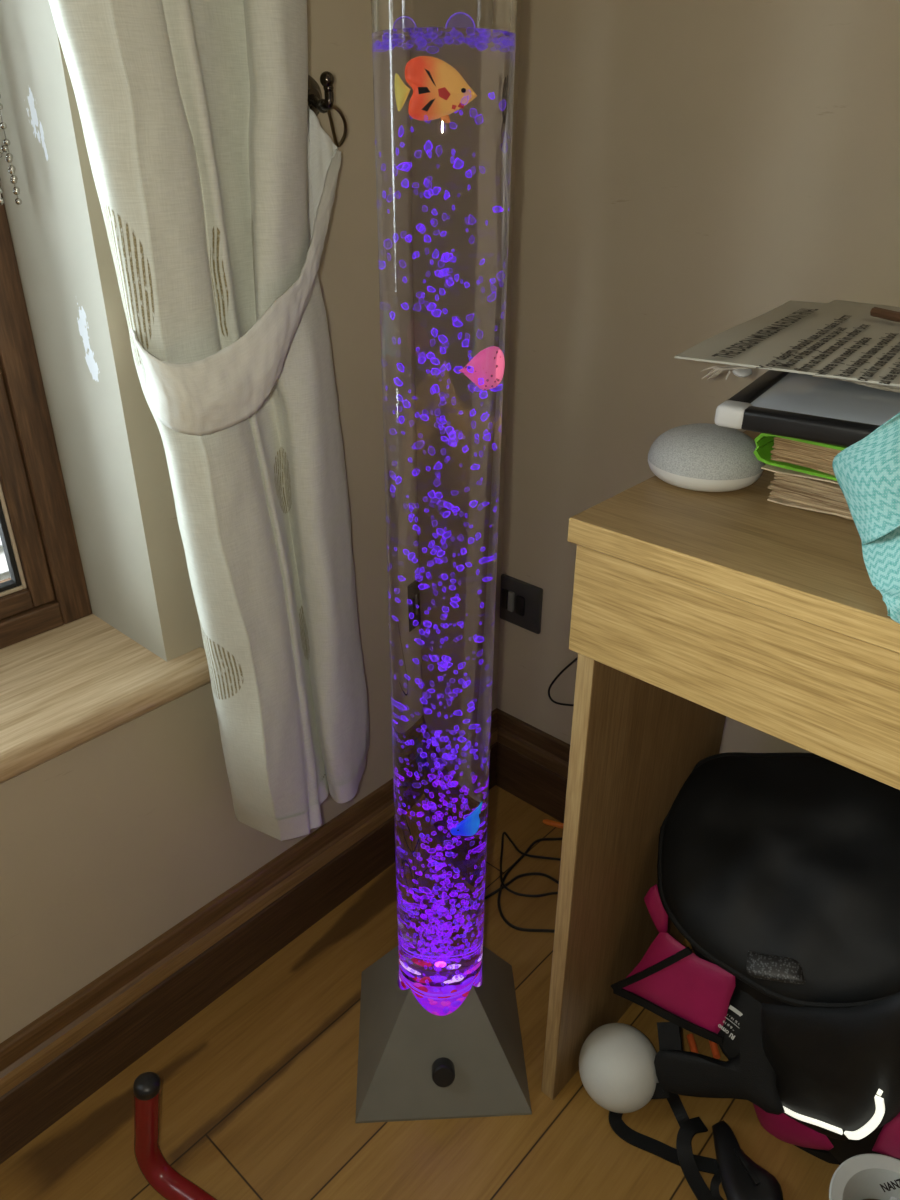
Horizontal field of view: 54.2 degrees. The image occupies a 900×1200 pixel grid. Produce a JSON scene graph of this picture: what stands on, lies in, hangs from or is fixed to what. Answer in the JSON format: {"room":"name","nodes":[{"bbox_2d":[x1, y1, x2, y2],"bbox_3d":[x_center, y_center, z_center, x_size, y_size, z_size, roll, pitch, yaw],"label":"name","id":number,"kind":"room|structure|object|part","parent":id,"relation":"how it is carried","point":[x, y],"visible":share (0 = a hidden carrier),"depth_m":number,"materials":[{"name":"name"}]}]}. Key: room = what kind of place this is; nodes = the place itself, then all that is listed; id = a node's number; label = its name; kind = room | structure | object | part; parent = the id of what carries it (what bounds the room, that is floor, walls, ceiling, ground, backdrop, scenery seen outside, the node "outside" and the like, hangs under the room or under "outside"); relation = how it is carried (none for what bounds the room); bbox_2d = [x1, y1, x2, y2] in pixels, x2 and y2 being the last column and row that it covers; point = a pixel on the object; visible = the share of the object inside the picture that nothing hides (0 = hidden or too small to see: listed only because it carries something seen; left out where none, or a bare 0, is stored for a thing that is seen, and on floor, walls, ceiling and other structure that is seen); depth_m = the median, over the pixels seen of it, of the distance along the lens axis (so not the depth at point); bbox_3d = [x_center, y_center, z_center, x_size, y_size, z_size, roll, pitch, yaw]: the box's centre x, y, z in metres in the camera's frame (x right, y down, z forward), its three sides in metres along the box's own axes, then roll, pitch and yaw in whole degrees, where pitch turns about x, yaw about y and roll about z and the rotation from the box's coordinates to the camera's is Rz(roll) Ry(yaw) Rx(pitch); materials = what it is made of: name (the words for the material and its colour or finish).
{"room":"bedroom","nodes":[
{"label":"bedroom","id":0,"kind":"room"},
{"bbox_2d":[0,0,520,1042],"bbox_3d":[-1.003,-0.274,0.145,0.282,2.400,3.500,23,36,36],"label":"wall","id":1,"kind":"structure","parent":0,"point":[112,841],"depth_m":0.95,"materials":[{"name":"beige paint"}]},
{"bbox_2d":[0,95,21,204],"bbox_3d":[-0.397,-0.770,0.577,0.006,0.935,0.023,23,36,36],"label":"chain","id":2,"kind":"object","parent":1,"relation":"hanging from","point":[9,157],"visible":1,"depth_m":0.79,"materials":[{"name":"silver metal"}]},
{"bbox_2d":[0,186,210,783],"bbox_3d":[-0.848,-0.358,0.267,0.316,1.466,1.425,23,36,36],"label":"window","id":3,"kind":"structure","parent":1,"relation":"in","point":[69,678],"depth_m":0.94,"materials":[{"name":"brown wood"}]},
{"bbox_3d":[-0.911,-0.382,0.288,0.049,1.364,1.306,23,36,36],"label":"sash","id":4,"kind":"part","parent":3,"relation":"part of","materials":[{"name":"brown wood"}]},
{"bbox_3d":[-0.911,-0.385,0.284,0.060,1.435,1.382,23,36,36],"label":"frame","id":5,"kind":"part","parent":3,"relation":"part of","materials":[{"name":"brown wood"}]},
{"bbox_3d":[-0.850,0.275,0.605,0.316,0.031,1.425,23,36,36],"label":"sill","id":6,"kind":"part","parent":3,"relation":"part of","materials":[{"name":"brown wood"}]},
{"bbox_2d":[49,0,369,840],"bbox_3d":[-0.194,-0.288,0.773,0.108,1.264,0.357,21,34,33],"label":"curtain","id":7,"kind":"object","parent":1,"relation":"hanging from","point":[193,113],"visible":0.87,"depth_m":0.76,"materials":[{"name":"fabric"}]},
{"bbox_2d":[130,104,346,435],"bbox_3d":[-0.181,-0.307,0.780,0.156,0.244,0.310,19,33,30],"label":"tieback","id":8,"kind":"object","parent":1,"relation":"attached to","point":[219,391],"visible":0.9,"depth_m":0.73,"materials":[{"name":"fabric"}]},
{"bbox_2d":[0,708,497,1163],"bbox_3d":[-0.989,0.816,0.495,0.018,0.149,3.218,23,36,36],"label":"baseboard","id":9,"kind":"structure","parent":1,"relation":"attached to","point":[50,1066],"depth_m":1.12,"materials":[{"name":"brown wood"}]},
{"bbox_2d":[308,71,333,115],"bbox_3d":[-0.134,-0.480,0.841,0.037,0.042,0.089,-8,29,-14],"label":"hook","id":10,"kind":"object","parent":1,"relation":"attached to","point":[317,104],"visible":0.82,"depth_m":0.82,"materials":[{"name":"brown metal"}]},
{"bbox_3d":[-0.125,-0.473,0.837,0.012,0.018,0.067,-12,30,-21],"label":"arm","id":11,"kind":"part","parent":10,"relation":"part of","materials":[{"name":"brown metal"}]},
{"bbox_2d":[0,785,839,1199],"bbox_3d":[0.189,1.317,-0.225,3.500,0.050,3.500,23,36,36],"label":"floor","id":12,"kind":"structure","parent":0,"point":[258,1088],"depth_m":1.04,"materials":[{"name":"brown wood"}]},
{"bbox_2d":[133,1072,216,1199],"bbox_3d":[-0.197,0.610,0.873,0.336,0.157,0.042,17,33,29],"label":"tube","id":13,"kind":"object","parent":12,"relation":"on","point":[170,1184],"visible":1,"depth_m":0.94,"materials":[{"name":"metal"}]},
{"bbox_2d":[355,0,531,1122],"bbox_3d":[-0.011,-0.018,0.820,0.208,1.320,0.208,-1,28,-3],"label":"lamp","id":14,"kind":"object","parent":12,"relation":"on","point":[440,1032],"visible":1,"depth_m":0.75,"materials":[{"name":"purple plastic"}]},
{"bbox_3d":[-0.008,0.551,1.026,0.027,0.031,0.028,-1,28,-3],"label":"knob","id":15,"kind":"part","parent":14,"relation":"part of","materials":[{"name":"black plastic"}]},
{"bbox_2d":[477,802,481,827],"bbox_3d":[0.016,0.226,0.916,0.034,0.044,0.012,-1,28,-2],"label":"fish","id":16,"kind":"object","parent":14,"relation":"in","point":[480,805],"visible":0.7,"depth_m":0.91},
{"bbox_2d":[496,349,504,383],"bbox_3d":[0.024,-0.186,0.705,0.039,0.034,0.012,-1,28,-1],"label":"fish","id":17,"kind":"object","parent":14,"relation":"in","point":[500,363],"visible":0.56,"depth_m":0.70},
{"bbox_2d":[485,872,558,898],"bbox_3d":[0.112,0.441,1.352,0.170,0.010,0.061,-2,28,-3],"label":"power cable","id":18,"kind":"object","parent":12,"relation":"on","point":[530,873],"visible":0.73,"depth_m":1.37,"materials":[{"name":"black plastic"}]},
{"bbox_2d":[497,837,561,932],"bbox_3d":[0.139,0.434,1.368,0.122,0.007,0.206,4,28,7],"label":"cable coil","id":19,"kind":"object","parent":12,"relation":"on","point":[558,838],"visible":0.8,"depth_m":1.33,"materials":[{"name":"black plastic"}]},
{"bbox_2d":[500,832,560,896],"bbox_3d":[0.149,0.417,1.392,0.144,0.014,0.134,4,28,7],"label":"cable","id":20,"kind":"object","parent":12,"relation":"on","point":[503,833],"visible":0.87,"depth_m":1.41,"materials":[{"name":"black plastic"}]},
{"bbox_2d":[543,819,563,828],"bbox_3d":[0.182,0.376,1.472,0.055,0.009,0.009,10,30,18],"label":"pencil","id":21,"kind":"object","parent":12,"relation":"on","point":[545,821],"visible":0.66,"depth_m":1.47,"materials":[{"name":"wood"}]},
{"bbox_2d":[579,1023,658,1112],"bbox_3d":[0.201,0.555,1.047,0.095,0.095,0.095,23,36,36],"label":"ball","id":22,"kind":"object","parent":12,"relation":"on","point":[617,1071],"visible":0.94,"depth_m":1.01,"materials":[{"name":"white plastic"}]},
{"bbox_2d":[687,1034,698,1053],"bbox_3d":[0.308,0.566,1.116,0.009,0.009,0.029,0,28,-1],"label":"stick","id":23,"kind":"object","parent":12,"relation":"on","point":[690,1037],"visible":0.68,"depth_m":1.12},
{"bbox_2d":[708,1040,720,1058],"bbox_3d":[0.335,0.567,1.113,0.009,0.009,0.023,0,28,0],"label":"stick","id":24,"kind":"object","parent":12,"relation":"on","point":[714,1048],"visible":0.76,"depth_m":1.11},
{"bbox_2d":[541,430,899,1099],"bbox_3d":[0.532,0.323,0.778,0.802,0.760,0.424,23,36,36],"label":"desk","id":25,"kind":"object","parent":12,"relation":"on","point":[692,610],"visible":0.74,"depth_m":0.69,"materials":[{"name":"brown wood"}]},
{"bbox_3d":[0.226,0.218,0.996,0.018,0.739,0.322,23,36,36],"label":"panel","id":26,"kind":"part","parent":25,"relation":"part of","materials":[{"name":"brown wood"}]},
{"bbox_2d":[648,423,763,491],"bbox_3d":[0.223,-0.127,0.766,0.098,0.044,0.098,23,36,36],"label":"smart speaker","id":27,"kind":"object","parent":25,"relation":"on","point":[704,457],"visible":0.95,"depth_m":0.73},
{"bbox_2d":[761,464,852,519],"bbox_3d":[0.374,-0.098,0.726,0.180,0.029,0.161,23,36,36],"label":"paperback","id":28,"kind":"object","parent":25,"relation":"on","point":[791,488],"visible":0.33,"depth_m":0.70,"materials":[{"name":"beige paper"}]},
{"bbox_2d":[753,433,846,480],"bbox_3d":[0.367,-0.126,0.715,0.180,0.027,0.162,23,36,36],"label":"book","id":29,"kind":"object","parent":28,"relation":"on","point":[799,455],"visible":0.34,"depth_m":0.70,"materials":[{"name":"green paper"}]},
{"bbox_2d":[715,370,899,446],"bbox_3d":[0.397,-0.151,0.715,0.302,0.018,0.217,17,32,29],"label":"whiteboard","id":30,"kind":"object","parent":29,"relation":"on","point":[780,403],"visible":0.69,"depth_m":0.70,"materials":[{"name":"black plastic"}]},
{"bbox_2d":[701,366,899,392],"bbox_3d":[0.372,-0.198,0.755,0.223,0.028,0.233,23,36,36],"label":"notepad","id":31,"kind":"object","parent":30,"relation":"on","point":[739,371],"visible":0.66,"depth_m":0.74,"materials":[{"name":"paper"}]},
{"bbox_2d":[829,300,899,308],"bbox_3d":[0.456,-0.264,0.831,0.214,0.002,0.160,18,33,30],"label":"folder","id":32,"kind":"object","parent":31,"relation":"on","point":[833,301],"visible":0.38,"depth_m":0.90,"materials":[{"name":"beige paper"}]},
{"bbox_2d":[675,300,899,386],"bbox_3d":[0.344,-0.210,0.714,0.225,0.006,0.321,18,33,30],"label":"printed card","id":33,"kind":"object","parent":32,"relation":"on","point":[840,341],"visible":0.99,"depth_m":0.69,"materials":[{"name":"white paper"}]},
{"bbox_2d":[870,307,899,322],"bbox_3d":[0.392,-0.247,0.768,0.008,0.008,0.065,-11,30,-20],"label":"pencil","id":34,"kind":"object","parent":33,"relation":"on","point":[877,312],"visible":1,"depth_m":0.78,"materials":[{"name":"brown wood"}]},
{"bbox_2d":[832,412,899,623],"bbox_3d":[0.298,-0.061,0.556,0.059,0.126,0.126,-2,28,-4],"label":"cloth","id":35,"kind":"object","parent":25,"relation":"on","point":[867,471],"visible":1,"depth_m":0.57,"materials":[{"name":"teal fabric"}]},
{"bbox_2d":[608,752,899,1199],"bbox_3d":[0.380,0.431,0.967,0.409,0.425,0.337,23,36,36],"label":"backpack","id":36,"kind":"object","parent":12,"relation":"on","point":[780,872],"visible":0.98,"depth_m":0.94,"materials":[{"name":"black fabric"}]},
{"bbox_3d":[0.237,0.355,1.010,0.013,0.062,0.034,-23,36,-36],"label":"panel","id":37,"kind":"part","parent":36,"relation":"part of","materials":[{"name":"fabric"}]},
{"bbox_3d":[0.256,0.432,1.000,0.127,0.104,0.023,19,34,32],"label":"panel","id":38,"kind":"part","parent":36,"relation":"part of","materials":[{"name":"fabric"}]},
{"bbox_2d":[718,1024,734,1039],"bbox_3d":[0.305,0.476,0.970,0.020,0.008,0.003,23,36,36],"label":"print","id":39,"kind":"object","parent":36,"relation":"attached to","point":[725,1031],"depth_m":0.97},
{"bbox_3d":[0.384,0.288,0.957,0.315,0.163,0.232,23,36,36],"label":"lid","id":40,"kind":"part","parent":36,"relation":"part of","materials":[{"name":"fabric"}]},
{"bbox_3d":[0.385,0.599,0.998,0.094,0.083,0.017,23,36,36],"label":"panel","id":41,"kind":"part","parent":36,"relation":"part of","materials":[{"name":"fabric"}]},
{"bbox_3d":[0.429,0.619,0.994,0.141,0.071,0.015,16,32,27],"label":"trim","id":42,"kind":"part","parent":36,"relation":"part of","materials":[{"name":"black fabric"}]},
{"bbox_3d":[0.454,0.534,0.876,0.020,0.129,0.048,-22,35,-35],"label":"panel","id":43,"kind":"part","parent":36,"relation":"part of","materials":[{"name":"fabric"}]},
{"bbox_2d":[829,1154,899,1199],"bbox_3d":[0.434,0.644,0.877,0.125,0.100,0.125,23,36,36],"label":"bowl","id":44,"kind":"object","parent":12,"relation":"on","point":[859,1177],"visible":0.99,"depth_m":0.90,"materials":[{"name":"white ceramic"}]},
{"bbox_2d":[880,1179,899,1199],"bbox_3d":[0.446,0.609,0.875,0.047,0.024,0.051,23,36,36],"label":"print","id":45,"kind":"object","parent":44,"relation":"in","point":[892,1183],"visible":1,"depth_m":0.89,"materials":[{"name":"black"}]},
{"bbox_2d":[497,0,899,753],"bbox_3d":[1.330,-0.256,0.128,3.218,2.400,0.150,23,36,36],"label":"wall","id":46,"kind":"structure","parent":0,"point":[687,172],"depth_m":1.02,"materials":[{"name":"beige paint"}]},
{"bbox_2d":[500,574,542,633],"bbox_3d":[0.110,0.007,1.387,0.080,0.080,0.013,23,36,36],"label":"wall socket","id":47,"kind":"object","parent":46,"relation":"attached to","point":[520,601],"visible":1,"depth_m":1.38,"materials":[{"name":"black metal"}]},
{"bbox_2d":[496,708,569,822],"bbox_3d":[1.270,0.766,0.603,3.218,0.149,0.018,23,36,36],"label":"baseboard","id":48,"kind":"structure","parent":46,"relation":"attached to","point":[532,763],"depth_m":1.49,"materials":[{"name":"brown wood"}]},
{"bbox_2d":[548,657,577,705],"bbox_3d":[0.193,0.111,1.349,0.098,0.146,0.003,23,36,36],"label":"hanging cable","id":49,"kind":"object","parent":46,"relation":"attached to","point":[576,658],"visible":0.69,"depth_m":1.38,"materials":[{"name":"black plastic"}]},
{"label":"outside","id":50,"kind":"structure","parent":0,"visible":0},
{"bbox_2d":[0,538,10,580],"bbox_3d":[-1.261,-0.618,1.901,0.012,3.150,4.300,23,36,36],"label":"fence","id":51,"kind":"object","parent":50,"point":[4,571],"visible":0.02,"depth_m":2.30,"materials":[{"name":"white"}]}
]}

